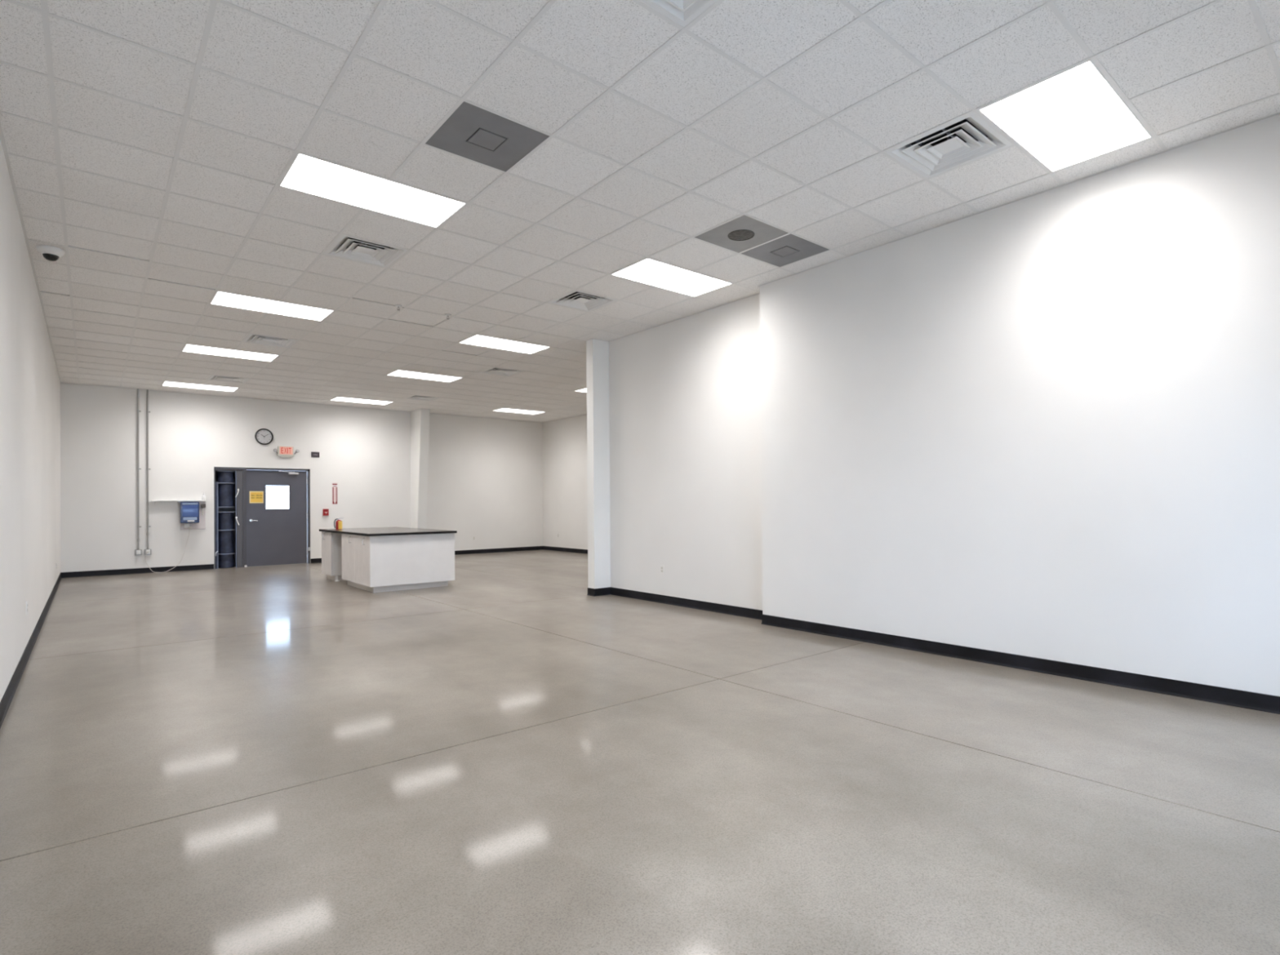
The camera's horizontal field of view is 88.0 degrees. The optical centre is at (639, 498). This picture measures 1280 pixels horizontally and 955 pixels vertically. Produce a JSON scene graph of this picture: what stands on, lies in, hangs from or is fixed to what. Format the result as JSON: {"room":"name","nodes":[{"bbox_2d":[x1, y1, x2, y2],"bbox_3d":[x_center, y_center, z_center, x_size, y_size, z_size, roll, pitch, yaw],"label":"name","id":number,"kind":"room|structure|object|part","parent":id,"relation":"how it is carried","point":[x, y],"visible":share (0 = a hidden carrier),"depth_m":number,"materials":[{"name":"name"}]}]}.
{"room":"empty commercial space","nodes":[
{"label":"empty commercial space","id":0,"kind":"room"},
{"bbox_2d":[0,138,60,702],"bbox_3d":[-5.158,-0.479,5.418,0.150,3.778,18.414,0,-1,-40],"label":"wall","id":1,"kind":"structure","parent":0,"point":[30,384],"depth_m":5.54,"materials":[{"name":"paint"}]},
{"bbox_2d":[26,600,27,614],"bbox_3d":[-5.406,0.965,5.845,0.009,0.116,0.072,0,-1,-40],"label":"wall outlet","id":2,"kind":"object","parent":1,"relation":"attached to","point":[26,601],"visible":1,"depth_m":5.83,"materials":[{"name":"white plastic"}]},
{"bbox_2d":[0,572,62,728],"bbox_3d":[-5.078,1.347,5.459,0.020,0.105,18.114,0,-1,-40],"label":"baseboard","id":3,"kind":"structure","parent":1,"relation":"attached to","point":[8,695],"depth_m":5.46,"materials":[{"name":"black rubber"}]},
{"bbox_2d":[60,382,543,572],"bbox_3d":[-6.893,-0.390,15.846,10.788,3.778,0.160,0,-1,-40],"label":"wall","id":4,"kind":"structure","parent":0,"point":[485,475],"depth_m":14.56,"materials":[{"name":"paint"}]},
{"bbox_2d":[134,549,142,555],"bbox_3d":[-9.951,1.074,13.150,0.112,0.112,0.058,0,-1,-40],"label":"outlet box","id":5,"kind":"object","parent":4,"relation":"attached to","point":[137,552],"visible":1,"depth_m":13.13,"materials":[{"name":"grey"}]},
{"bbox_2d":[137,388,141,549],"bbox_3d":[-9.958,-0.576,13.174,0.064,3.196,0.046,0,-1,-40],"label":"conduit","id":6,"kind":"object","parent":4,"relation":"attached to","point":[138,411],"visible":1,"depth_m":13.15,"materials":[{"name":"grey metal"}]},
{"bbox_2d":[144,549,151,555],"bbox_3d":[-9.826,1.074,13.236,0.112,0.112,0.085,0,-1,-40],"label":"outlet box","id":7,"kind":"object","parent":4,"relation":"attached to","point":[149,551],"visible":1,"depth_m":13.22,"materials":[{"name":"grey"}]},
{"bbox_2d":[146,389,151,549],"bbox_3d":[-9.841,-0.576,13.271,0.064,3.196,0.046,0,-1,-40],"label":"conduit","id":8,"kind":"object","parent":4,"relation":"attached to","point":[148,411],"visible":1,"depth_m":13.25,"materials":[{"name":"grey metal"}]},
{"bbox_2d":[151,500,206,505],"bbox_3d":[-9.432,0.094,13.566,0.920,0.104,0.100,0,-1,-40],"label":"wall shelf","id":9,"kind":"object","parent":4,"relation":"attached to","point":[151,500],"visible":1,"depth_m":13.52,"materials":[{"name":"white wood"}]},
{"bbox_2d":[201,491,205,500],"bbox_3d":[-9.106,-0.049,13.836,0.076,0.180,0.076,0,-1,-40],"label":"soap bottle","id":10,"kind":"object","parent":9,"relation":"on","point":[203,497],"visible":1,"depth_m":13.81,"materials":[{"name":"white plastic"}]},
{"bbox_2d":[180,501,205,529],"bbox_3d":[-9.269,0.352,13.746,0.430,0.578,0.026,0,-1,-40],"label":"board","id":11,"kind":"object","parent":4,"relation":"attached to","point":[202,524],"visible":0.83,"depth_m":13.83,"materials":[{"name":"white"}]},
{"bbox_2d":[183,523,191,528],"bbox_3d":[-9.319,0.570,13.658,0.130,0.105,0.062,0,-1,-40],"label":"power adapter","id":12,"kind":"object","parent":11,"relation":"attached to","point":[185,525],"visible":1,"depth_m":13.63,"materials":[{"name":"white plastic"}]},
{"bbox_2d":[145,528,190,572],"bbox_3d":[-9.556,1.057,13.422,0.746,0.872,0.069,0,-1,-40],"label":"extension cord","id":13,"kind":"object","parent":12,"relation":"hanging from","point":[189,528],"visible":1,"depth_m":13.53,"materials":[{"name":"grey plastic"}]},
{"bbox_2d":[179,502,199,523],"bbox_3d":[-9.257,0.291,13.618,0.320,0.432,0.209,0,-1,-40],"label":"dispenser","id":14,"kind":"object","parent":11,"relation":"attached to","point":[188,511],"visible":1,"depth_m":13.53,"materials":[{"name":"blue plastic"}]},
{"bbox_2d":[213,466,310,568],"bbox_3d":[-8.456,0.415,14.806,1.865,2.158,0.670,0,-1,-40],"label":"door","id":15,"kind":"structure","parent":4,"relation":"in","point":[276,536],"depth_m":14.68,"materials":[{"name":"grey paint"}]},
{"bbox_3d":[-8.969,0.417,14.428,0.592,2.158,0.598,0,-1,-40],"label":"panel","id":16,"kind":"part","parent":15,"relation":"part of","materials":[{"name":"paint"}]},
{"bbox_2d":[249,491,263,503],"bbox_3d":[-8.402,-0.023,14.522,0.272,0.264,0.004,0,-1,-40],"label":"notice","id":17,"kind":"object","parent":15,"relation":"attached to","point":[255,497],"visible":1,"depth_m":14.52,"materials":[{"name":"yellow paper"}]},
{"bbox_3d":[-8.083,-0.022,14.786,0.511,0.562,0.010,0,-1,-40],"label":"lite frame","id":18,"kind":"part","parent":15,"relation":"part of","materials":[{"name":"white glass"}]},
{"bbox_2d":[213,466,311,564],"bbox_3d":[-8.273,0.351,14.587,1.903,2.071,0.005,0,-1,-40],"label":"trim","id":19,"kind":"structure","parent":4,"relation":"attached to","point":[213,466],"depth_m":14.51,"materials":[{"name":"paint"}]},
{"bbox_2d":[254,428,273,444],"bbox_3d":[-8.271,-1.357,14.588,0.360,0.360,0.040,0,-1,-40],"label":"wall clock","id":20,"kind":"object","parent":4,"relation":"attached to","point":[262,436],"visible":1,"depth_m":14.59,"materials":[{"name":"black plastic"}]},
{"bbox_2d":[273,445,298,457],"bbox_3d":[-7.926,-1.042,14.841,0.516,0.245,0.083,0,-1,-40],"label":"exit sign","id":21,"kind":"object","parent":4,"relation":"attached to","point":[282,451],"visible":1,"depth_m":14.82,"materials":[{"name":"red plastic"}]},
{"bbox_2d":[61,546,542,577],"bbox_3d":[-6.706,1.434,15.625,10.488,0.105,0.380,0,-1,-40],"label":"baseboard","id":22,"kind":"structure","parent":4,"relation":"attached to","point":[193,567],"depth_m":13.52,"materials":[{"name":"black rubber"}]},
{"bbox_2d":[311,452,319,457],"bbox_3d":[-7.475,-1.003,15.261,0.174,0.124,0.012,0,-1,-40],"label":"sign","id":23,"kind":"object","parent":4,"relation":"attached to","point":[313,454],"visible":1,"depth_m":15.26,"materials":[{"name":"grey plastic"}]},
{"bbox_2d":[323,509,328,515],"bbox_3d":[-7.287,0.326,15.372,0.116,0.152,0.052,0,-1,-40],"label":"fire alarm pull station","id":24,"kind":"object","parent":4,"relation":"attached to","point":[326,512],"visible":1,"depth_m":15.36,"materials":[{"name":"red plastic"}]},
{"bbox_2d":[332,482,337,504],"bbox_3d":[-7.148,-0.111,15.524,0.128,0.524,0.004,0,-1,-40],"label":"sign","id":25,"kind":"object","parent":4,"relation":"attached to","point":[335,485],"visible":1,"depth_m":15.53,"materials":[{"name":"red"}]},
{"bbox_2d":[410,408,429,528],"bbox_3d":[-5.460,-0.397,16.475,0.220,3.778,0.720,0,-1,-40],"label":"column","id":26,"kind":"structure","parent":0,"point":[420,418],"depth_m":16.36,"materials":[{"name":"paint"}]},
{"bbox_2d":[542,414,587,549],"bbox_3d":[0.024,-0.445,15.836,0.150,3.778,8.984,0,-1,-40],"label":"wall","id":27,"kind":"structure","parent":0,"point":[565,481],"depth_m":18.23,"materials":[{"name":"paint"}]},
{"bbox_2d":[586,338,610,588],"bbox_3d":[1.094,-0.489,10.992,4.685,3.778,0.160,0,-1,-40],"label":"wall","id":28,"kind":"structure","parent":0,"point":[597,350],"depth_m":9.51,"materials":[{"name":"paint"}]},
{"bbox_2d":[0,549,1279,954],"bbox_3d":[-1.190,1.494,8.971,11.088,0.200,19.164,0,-1,-40],"label":"floor","id":29,"kind":"structure","parent":0,"point":[506,757],"depth_m":3.06,"materials":[{"name":"grey concrete"}]},
{"bbox_2d":[217,554,234,568],"bbox_3d":[-8.934,1.348,14.293,0.315,0.293,0.315,0,-1,-40],"label":"barrel","id":30,"kind":"object","parent":29,"relation":"on","point":[224,561],"visible":0.79,"depth_m":14.16,"materials":[{"name":"blue plastic"}]},
{"bbox_2d":[215,471,239,568],"bbox_3d":[-8.915,0.454,14.275,0.450,2.080,0.381,0,-1,-40],"label":"storage rack","id":31,"kind":"object","parent":29,"relation":"on","point":[217,482],"visible":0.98,"depth_m":14.05,"materials":[{"name":"black metal"}]},
{"bbox_3d":[-9.078,0.580,14.165,0.033,1.830,0.340,0,-1,-40],"label":"dark panel","id":32,"kind":"part","parent":31,"relation":"part of","materials":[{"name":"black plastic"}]},
{"bbox_3d":[-8.956,0.570,14.055,0.012,1.845,0.015,0,-1,-40],"label":"post","id":33,"kind":"part","parent":31,"relation":"part of","materials":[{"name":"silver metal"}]},
{"bbox_2d":[217,471,234,482],"bbox_3d":[-8.949,-0.451,14.306,0.315,0.235,0.315,0,-1,-40],"label":"barrel","id":34,"kind":"object","parent":31,"relation":"on","point":[222,477],"visible":0.92,"depth_m":14.18,"materials":[{"name":"blue plastic"}]},
{"bbox_2d":[217,483,234,506],"bbox_3d":[-8.946,-0.069,14.303,0.315,0.500,0.315,0,-1,-40],"label":"barrel","id":35,"kind":"object","parent":31,"relation":"on","point":[225,491],"visible":0.93,"depth_m":14.18,"materials":[{"name":"blue plastic"}]},
{"bbox_2d":[217,530,234,553],"bbox_3d":[-8.938,0.939,14.296,0.315,0.495,0.315,0,-1,-40],"label":"barrel","id":36,"kind":"object","parent":31,"relation":"on","point":[225,538],"visible":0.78,"depth_m":14.17,"materials":[{"name":"blue plastic"}]},
{"bbox_2d":[217,512,234,529],"bbox_3d":[-8.941,0.491,14.299,0.315,0.370,0.315,0,-1,-40],"label":"barrel","id":37,"kind":"object","parent":31,"relation":"on","point":[225,520],"visible":0.9,"depth_m":14.17,"materials":[{"name":"blue plastic"}]},
{"bbox_3d":[-8.697,0.452,14.272,0.012,2.080,0.015,0,-1,-40],"label":"post","id":38,"kind":"part","parent":31,"relation":"part of","materials":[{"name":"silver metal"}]},
{"bbox_2d":[321,531,344,582],"bbox_3d":[-5.033,1.017,12.100,1.370,0.860,0.654,0,-1,-40],"label":"base cabinet","id":39,"kind":"object","parent":29,"relation":"on","point":[331,543],"visible":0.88,"depth_m":11.54,"materials":[{"name":"white laminate"}]},
{"bbox_3d":[-5.530,0.972,11.704,0.018,0.758,0.624,0,-1,-40],"label":"cabinet door","id":40,"kind":"part","parent":39,"relation":"part of","materials":[{"name":"laminate"}]},
{"bbox_2d":[341,533,454,592],"bbox_3d":[-3.985,1.000,10.835,1.370,0.860,1.450,0,-1,-40],"label":"base cabinet","id":41,"kind":"object","parent":29,"relation":"on","point":[382,563],"visible":0.96,"depth_m":10.30,"materials":[{"name":"white laminate"}]},
{"bbox_3d":[-4.709,0.958,10.713,0.018,0.758,0.708,0,-1,-40],"label":"cabinet door","id":42,"kind":"part","parent":41,"relation":"part of","materials":[{"name":"laminate"}]},
{"bbox_3d":[-4.253,0.950,10.162,0.018,0.758,0.714,0,-1,-40],"label":"cabinet door","id":43,"kind":"part","parent":41,"relation":"part of","materials":[{"name":"laminate"}]},
{"bbox_2d":[319,527,457,536],"bbox_3d":[-4.366,0.558,11.308,1.381,0.036,2.768,0,-1,-40],"label":"countertop","id":44,"kind":"structure","parent":41,"relation":"on","point":[371,531],"depth_m":10.71,"materials":[{"name":"laminate"}]},
{"bbox_2d":[333,517,343,529],"bbox_3d":[-5.265,0.440,11.593,0.117,0.219,0.142,0,0,4],"label":"fire extinguisher","id":45,"kind":"object","parent":44,"relation":"on","point":[338,526],"visible":0.99,"depth_m":11.56,"materials":[{"name":"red metal"}]},
{"bbox_3d":[-3.513,0.945,10.297,1.330,0.763,0.018,0,-1,-40],"label":"panel","id":46,"kind":"part","parent":41,"relation":"part of","materials":[{"name":"white laminate"}]},
{"bbox_2d":[0,0,1279,422],"bbox_3d":[-1.079,-2.495,8.826,10.888,0.441,18.514,0,-1,-40],"label":"ceiling","id":47,"kind":"structure","parent":0,"point":[152,144],"depth_m":4.37,"materials":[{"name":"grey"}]},
{"bbox_2d":[35,244,65,261],"bbox_3d":[-5.348,-2.209,6.016,0.200,0.106,0.200,0,-1,-40],"label":"dome camera","id":48,"kind":"object","parent":47,"relation":"attached to","point":[50,253],"visible":1,"depth_m":5.97,"materials":[{"name":"white plastic"}]},
{"bbox_2d":[162,381,238,391],"bbox_3d":[-8.613,-2.213,12.995,1.194,0.055,0.584,0,-1,-40],"label":"ceiling light","id":49,"kind":"object","parent":47,"relation":"attached to","point":[166,383],"visible":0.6,"depth_m":12.99,"materials":[{"name":"white plastic"}]},
{"bbox_2d":[208,374,248,383],"bbox_3d":[-7.601,-2.349,12.252,0.584,0.300,0.584,0,-1,-40],"label":"ceiling vent","id":50,"kind":"object","parent":47,"relation":"in","point":[219,378],"visible":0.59,"depth_m":12.30,"materials":[{"name":"grey metal"}]},
{"bbox_2d":[182,344,278,361],"bbox_3d":[-6.279,-2.252,10.180,1.194,0.055,0.584,0,-1,-40],"label":"ceiling light","id":51,"kind":"object","parent":47,"relation":"attached to","point":[188,348],"visible":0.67,"depth_m":10.17,"materials":[{"name":"white plastic"}]},
{"bbox_2d":[243,333,297,347],"bbox_3d":[-5.268,-2.388,9.436,0.584,0.300,0.584,0,-1,-40],"label":"ceiling vent","id":52,"kind":"object","parent":47,"relation":"in","point":[251,338],"visible":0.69,"depth_m":9.47,"materials":[{"name":"grey metal"}]},
{"bbox_2d":[210,291,333,320],"bbox_3d":[-4.334,-2.285,7.833,1.194,0.055,0.584,0,-1,-40],"label":"ceiling light","id":53,"kind":"object","parent":47,"relation":"attached to","point":[224,299],"visible":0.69,"depth_m":7.81,"materials":[{"name":"white plastic"}]},
{"bbox_2d":[331,396,393,404],"bbox_3d":[-6.266,-2.218,14.941,1.194,0.055,0.584,0,-1,-40],"label":"ceiling light","id":54,"kind":"object","parent":47,"relation":"attached to","point":[338,398],"visible":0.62,"depth_m":14.97,"materials":[{"name":"white plastic"}]},
{"bbox_2d":[324,234,408,267],"bbox_3d":[-2.545,-2.434,6.151,0.584,0.300,0.584,0,-1,-40],"label":"ceiling vent","id":55,"kind":"object","parent":47,"relation":"in","point":[359,250],"visible":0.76,"depth_m":6.18,"materials":[{"name":"white metal"}]},
{"bbox_2d":[279,152,466,227],"bbox_3d":[-2.000,-2.324,5.017,1.194,0.055,0.584,0,-1,-40],"label":"ceiling light","id":56,"kind":"object","parent":47,"relation":"attached to","point":[306,174],"visible":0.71,"depth_m":4.98,"materials":[{"name":"white plastic"}]},
{"bbox_2d":[406,395,439,400],"bbox_3d":[-4.785,-2.355,14.586,0.584,0.300,0.584,0,-1,-40],"label":"ceiling vent","id":57,"kind":"object","parent":47,"relation":"in","point":[414,397],"visible":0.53,"depth_m":14.64,"materials":[{"name":"grey metal"}]},
{"bbox_2d":[386,369,461,382],"bbox_3d":[-3.932,-2.257,12.125,1.194,0.055,0.584,0,-1,-40],"label":"ceiling light","id":58,"kind":"object","parent":47,"relation":"attached to","point":[397,373],"visible":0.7,"depth_m":12.11,"materials":[{"name":"white plastic"}]},
{"bbox_2d":[425,101,549,171],"bbox_3d":[-0.988,-2.316,4.273,0.584,0.015,0.584,0,-1,-40],"label":"access panel","id":59,"kind":"object","parent":47,"relation":"attached to","point":[494,140],"visible":1,"depth_m":4.25,"materials":[{"name":"grey paint"}]},
{"bbox_3d":[-0.988,-2.312,4.273,0.182,0.006,0.182,0,-1,-40],"label":"hatch door","id":60,"kind":"part","parent":59,"relation":"part of","materials":[{"name":"grey paint"}]},
{"bbox_2d":[480,367,523,376],"bbox_3d":[-2.451,-2.394,11.770,0.584,0.300,0.584,0,-1,-40],"label":"ceiling vent","id":61,"kind":"object","parent":47,"relation":"in","point":[501,371],"visible":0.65,"depth_m":11.82,"materials":[{"name":"grey metal"}]},
{"bbox_2d":[459,334,550,354],"bbox_3d":[-1.988,-2.289,9.778,1.194,0.055,0.584,0,-1,-40],"label":"ceiling light","id":62,"kind":"object","parent":47,"relation":"attached to","point":[479,340],"visible":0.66,"depth_m":9.78,"materials":[{"name":"white plastic"}]},
{"bbox_2d":[494,408,542,414],"bbox_3d":[-3.061,-2.230,16.805,1.194,0.055,0.584,0,-1,-40],"label":"ceiling light","id":63,"kind":"object","parent":47,"relation":"attached to","point":[504,410],"visible":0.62,"depth_m":16.77,"materials":[{"name":"white plastic"}]},
{"bbox_2d":[576,387,586,392],"bbox_3d":[-0.727,-2.269,13.989,1.194,0.055,0.584,0,-1,-40],"label":"ceiling light","id":64,"kind":"object","parent":47,"relation":"attached to","point":[584,390],"visible":0.14,"depth_m":13.80,"materials":[{"name":"white plastic"}]},
{"bbox_2d":[548,290,617,311],"bbox_3d":[-0.667,-2.438,7.707,0.584,0.300,0.584,0,-1,-40],"label":"ceiling vent","id":65,"kind":"object","parent":47,"relation":"in","point":[580,300],"visible":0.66,"depth_m":7.76,"materials":[{"name":"grey metal"}]},
{"bbox_2d":[610,257,732,297],"bbox_3d":[0.346,-2.328,6.962,1.194,0.055,0.584,0,-1,-40],"label":"ceiling light","id":66,"kind":"object","parent":47,"relation":"attached to","point":[651,272],"visible":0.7,"depth_m":6.94,"materials":[{"name":"white plastic"}]},
{"bbox_2d":[640,0,717,26],"bbox_3d":[0.178,-2.479,2.866,0.584,0.300,0.584,0,-1,-40],"label":"ceiling vent","id":67,"kind":"object","parent":47,"relation":"in","point":[682,12],"visible":1,"depth_m":3.15,"materials":[{"name":"grey metal"}]},
{"bbox_2d":[694,214,788,253],"bbox_3d":[0.890,-2.313,5.829,0.584,0.012,0.584,0,-1,-40],"label":"ceiling speaker","id":68,"kind":"object","parent":47,"relation":"attached to","point":[744,233],"visible":1,"depth_m":5.81,"materials":[{"name":"grey paint"}]},
{"bbox_2d":[727,229,755,240],"bbox_3d":[0.890,-2.313,5.829,0.235,0.009,0.235,0,-1,-35],"label":"grille","id":69,"kind":"object","parent":68,"relation":"attached to","point":[734,234],"depth_m":5.82,"materials":[{"name":"grey metal"}]},
{"bbox_2d":[740,234,829,266],"bbox_3d":[1.359,-2.321,6.218,0.584,0.015,0.584,0,-1,-40],"label":"access panel","id":70,"kind":"object","parent":47,"relation":"attached to","point":[790,248],"visible":1,"depth_m":6.20,"materials":[{"name":"grey paint"}]},
{"bbox_3d":[1.359,-2.316,6.218,0.182,0.006,0.182,0,-1,-40],"label":"hatch door","id":71,"kind":"part","parent":70,"relation":"part of","materials":[{"name":"grey paint"}]},
{"bbox_2d":[884,112,1013,178],"bbox_3d":[2.056,-2.483,4.422,0.584,0.300,0.584,0,-1,-40],"label":"ceiling vent","id":72,"kind":"object","parent":47,"relation":"in","point":[951,145],"visible":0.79,"depth_m":4.46,"materials":[{"name":"grey metal"}]},
{"bbox_2d":[977,60,1152,172],"bbox_3d":[2.680,-2.367,4.146,1.194,0.055,0.584,0,-1,-40],"label":"ceiling light","id":73,"kind":"object","parent":47,"relation":"attached to","point":[1073,116],"visible":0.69,"depth_m":4.10,"materials":[{"name":"white plastic"}]},
{"bbox_2d":[608,293,762,610],"bbox_3d":[0.633,-0.502,8.559,0.300,3.778,3.000,0,-1,-40],"label":"wall","id":74,"kind":"structure","parent":0,"point":[685,393],"depth_m":8.32,"materials":[{"name":"paint"}]},
{"bbox_2d":[660,564,664,573],"bbox_3d":[0.292,0.939,8.732,0.009,0.116,0.072,0,-1,-40],"label":"wall outlet","id":75,"kind":"object","parent":74,"relation":"attached to","point":[662,566],"visible":1,"depth_m":8.72,"materials":[{"name":"white plastic"}]},
{"bbox_2d":[760,114,1279,696],"bbox_3d":[3.562,-0.552,4.869,0.500,3.778,6.440,0,-1,-40],"label":"wall","id":76,"kind":"structure","parent":0,"point":[1046,425],"depth_m":5.00,"materials":[{"name":"paint"}]},
{"bbox_2d":[542,546,1279,714],"bbox_3d":[1.236,1.335,10.692,4.555,0.105,18.114,0,-1,-40],"label":"baseboard","id":77,"kind":"structure","parent":76,"relation":"attached to","point":[1217,695],"depth_m":5.31,"materials":[{"name":"black rubber"}]}
]}

